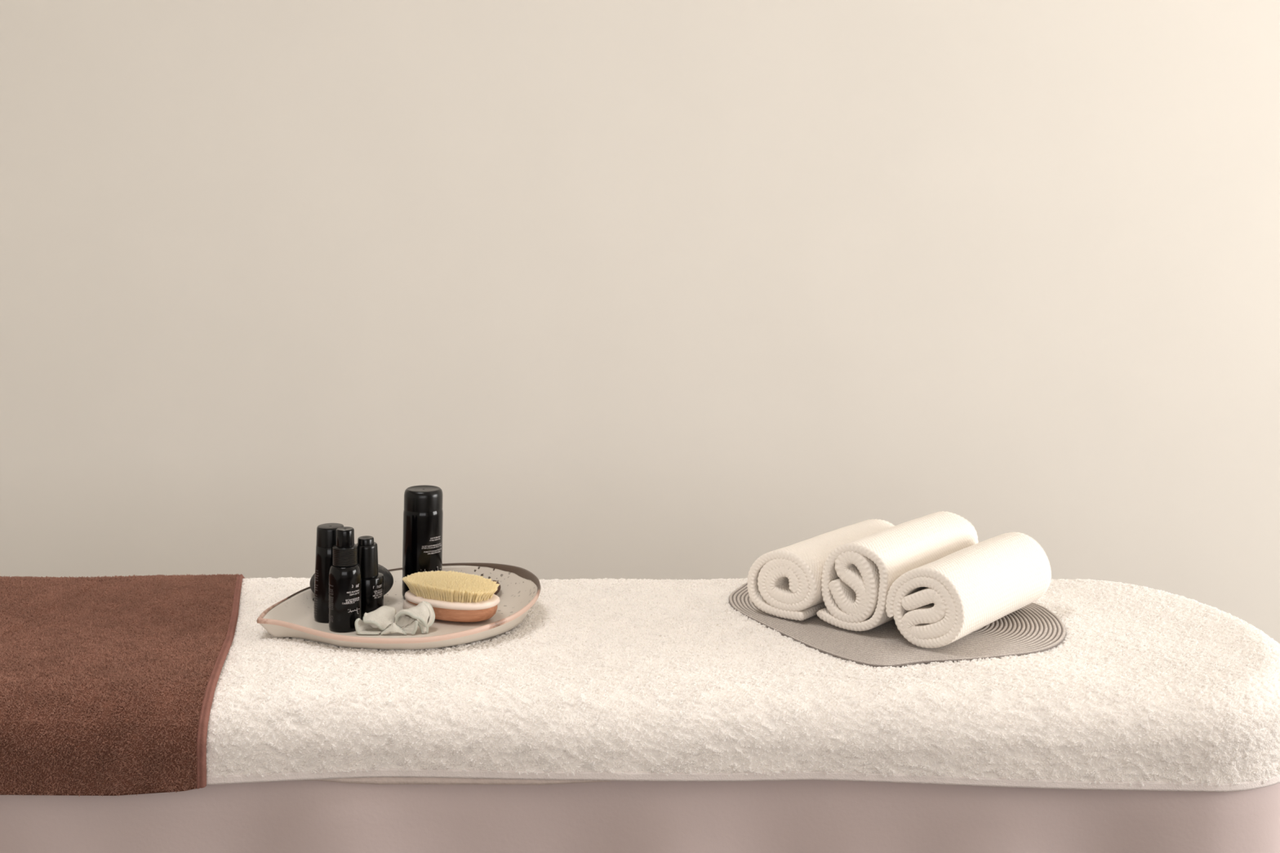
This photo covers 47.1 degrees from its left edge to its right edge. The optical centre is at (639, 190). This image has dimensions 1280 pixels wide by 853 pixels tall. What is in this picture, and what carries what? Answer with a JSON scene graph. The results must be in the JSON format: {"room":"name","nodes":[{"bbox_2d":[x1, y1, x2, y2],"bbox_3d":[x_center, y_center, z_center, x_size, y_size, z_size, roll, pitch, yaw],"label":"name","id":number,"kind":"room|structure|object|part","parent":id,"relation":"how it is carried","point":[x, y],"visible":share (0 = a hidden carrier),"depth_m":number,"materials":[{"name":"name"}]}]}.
{"room":"spa","nodes":[
{"label":"spa","id":0,"kind":"room"},
{"bbox_2d":[0,0,1279,643],"bbox_3d":[0.850,-0.130,3.350,7.100,2.900,0.100,0,0,0],"label":"wall","id":1,"kind":"structure","parent":0,"point":[644,289],"depth_m":3.30,"materials":[{"name":"paint"}]},
{"bbox_3d":[0.850,1.270,-0.150,6.900,0.100,6.900,0,0,0],"label":"floor","id":2,"kind":"structure","parent":0,"visible":0},
{"bbox_3d":[-0.197,0.875,1.745,1.867,0.690,0.459,0,0,0],"label":"massage table","id":3,"kind":"object","parent":2,"relation":"on","visible":0},
{"bbox_2d":[0,780,1279,852],"bbox_3d":[-0.178,0.890,1.745,1.886,0.651,0.514,0,0,0],"label":"table skirt","id":4,"kind":"object","parent":3,"relation":"attached to","point":[292,816],"visible":0.43,"depth_m":1.51,"materials":[{"name":"pink fabric"}]},
{"bbox_2d":[206,577,1279,791],"bbox_3d":[-0.243,0.569,1.745,2.014,0.105,0.521,0,0,0],"label":"bath towel","id":5,"kind":"object","parent":3,"relation":"on","point":[601,680],"visible":0.73,"depth_m":1.51,"materials":[{"name":"white fabric"}]},
{"bbox_2d":[0,573,244,796],"bbox_3d":[-0.836,0.560,1.745,0.792,0.105,0.534,0,0,0],"label":"bath towel","id":6,"kind":"object","parent":5,"relation":"on","point":[108,685],"visible":0.98,"depth_m":1.54,"materials":[{"name":"brown fabric"}]},
{"bbox_2d":[257,562,540,649],"bbox_3d":[-0.281,0.498,1.772,0.320,0.038,0.268,0,0,0],"label":"serving tray","id":7,"kind":"object","parent":5,"relation":"on","point":[293,616],"visible":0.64,"depth_m":1.73,"materials":[{"name":"beige ceramic"}]},
{"bbox_2d":[313,523,343,622],"bbox_3d":[-0.369,0.455,1.752,0.039,0.110,0.039,0,0,0],"label":"bottle","id":8,"kind":"object","parent":7,"relation":"on","point":[326,532],"visible":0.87,"depth_m":1.74,"materials":[{"name":"black plastic"}]},
{"bbox_2d":[328,526,361,632],"bbox_3d":[-0.344,0.453,1.714,0.037,0.116,0.038,0,0,0],"label":"spray bottle","id":9,"kind":"object","parent":7,"relation":"on","point":[344,572],"visible":1,"depth_m":1.70,"materials":[{"name":"black plastic"}]},
{"bbox_2d":[309,564,393,595],"bbox_3d":[-0.356,0.484,1.815,0.102,0.053,0.072,0,0,0],"label":"stone","id":10,"kind":"object","parent":7,"relation":"on","point":[388,577],"visible":0.13,"depth_m":1.81,"materials":[{"name":"black stone"}]},
{"bbox_2d":[355,535,383,620],"bbox_3d":[-0.327,0.463,1.762,0.038,0.094,0.038,0,0,0],"label":"pump bottle","id":11,"kind":"object","parent":7,"relation":"on","point":[372,581],"visible":0.8,"depth_m":1.75,"materials":[{"name":"black plastic"}]},
{"bbox_2d":[355,600,435,635],"bbox_3d":[-0.283,0.494,1.700,0.091,0.032,0.033,0,0,0],"label":"washcloth","id":12,"kind":"object","parent":7,"relation":"on","point":[384,616],"visible":1,"depth_m":1.69,"materials":[{"name":"white fabric"}]},
{"bbox_2d":[401,485,443,599],"bbox_3d":[-0.273,0.443,1.846,0.049,0.136,0.050,1,0,0],"label":"bottle","id":13,"kind":"object","parent":7,"relation":"on","point":[423,513],"visible":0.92,"depth_m":1.82,"materials":[{"name":"black plastic"}]},
{"bbox_2d":[401,570,500,622],"bbox_3d":[-0.227,0.497,1.762,0.126,0.025,0.072,0,0,25],"label":"brush","id":14,"kind":"object","parent":7,"relation":"on","point":[455,597],"visible":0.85,"depth_m":1.74,"materials":[{"name":"brown wood"}]},
{"bbox_3d":[-0.226,0.500,1.762,0.117,0.017,0.067,0,0,26],"label":"handle","id":15,"kind":"part","parent":14,"relation":"part of","materials":[{"name":"brown wood"}]},
{"bbox_2d":[492,580,500,594],"bbox_3d":[-0.184,0.500,1.848,0.016,0.018,0.020,0,0,0],"label":"pebble","id":16,"kind":"object","parent":7,"relation":"on","point":[497,582],"visible":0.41,"depth_m":1.84,"materials":[{"name":"grey stone"}]},
{"bbox_2d":[728,582,1066,666],"bbox_3d":[0.315,0.516,1.788,0.373,0.006,0.362,0,0,-15],"label":"placemat","id":17,"kind":"object","parent":5,"relation":"on","point":[1033,628],"visible":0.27,"depth_m":1.69,"materials":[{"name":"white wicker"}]},
{"bbox_2d":[746,519,894,620],"bbox_3d":[0.239,0.472,1.844,0.101,0.081,0.223,0,0,40],"label":"rolled towel","id":18,"kind":"object","parent":17,"relation":"on","point":[785,582],"visible":0.66,"depth_m":1.76,"materials":[{"name":"white fabric"}]},
{"bbox_2d":[816,511,978,631],"bbox_3d":[0.317,0.461,1.792,0.096,0.102,0.225,0,0,40],"label":"rolled towel","id":19,"kind":"object","parent":17,"relation":"on","point":[858,575],"visible":0.8,"depth_m":1.72,"materials":[{"name":"white fabric"}]},
{"bbox_2d":[885,532,1051,648],"bbox_3d":[0.389,0.467,1.729,0.100,0.091,0.227,0,0,40],"label":"rolled towel","id":20,"kind":"object","parent":17,"relation":"on","point":[935,604],"visible":1,"depth_m":1.66,"materials":[{"name":"white fabric"}]}
]}

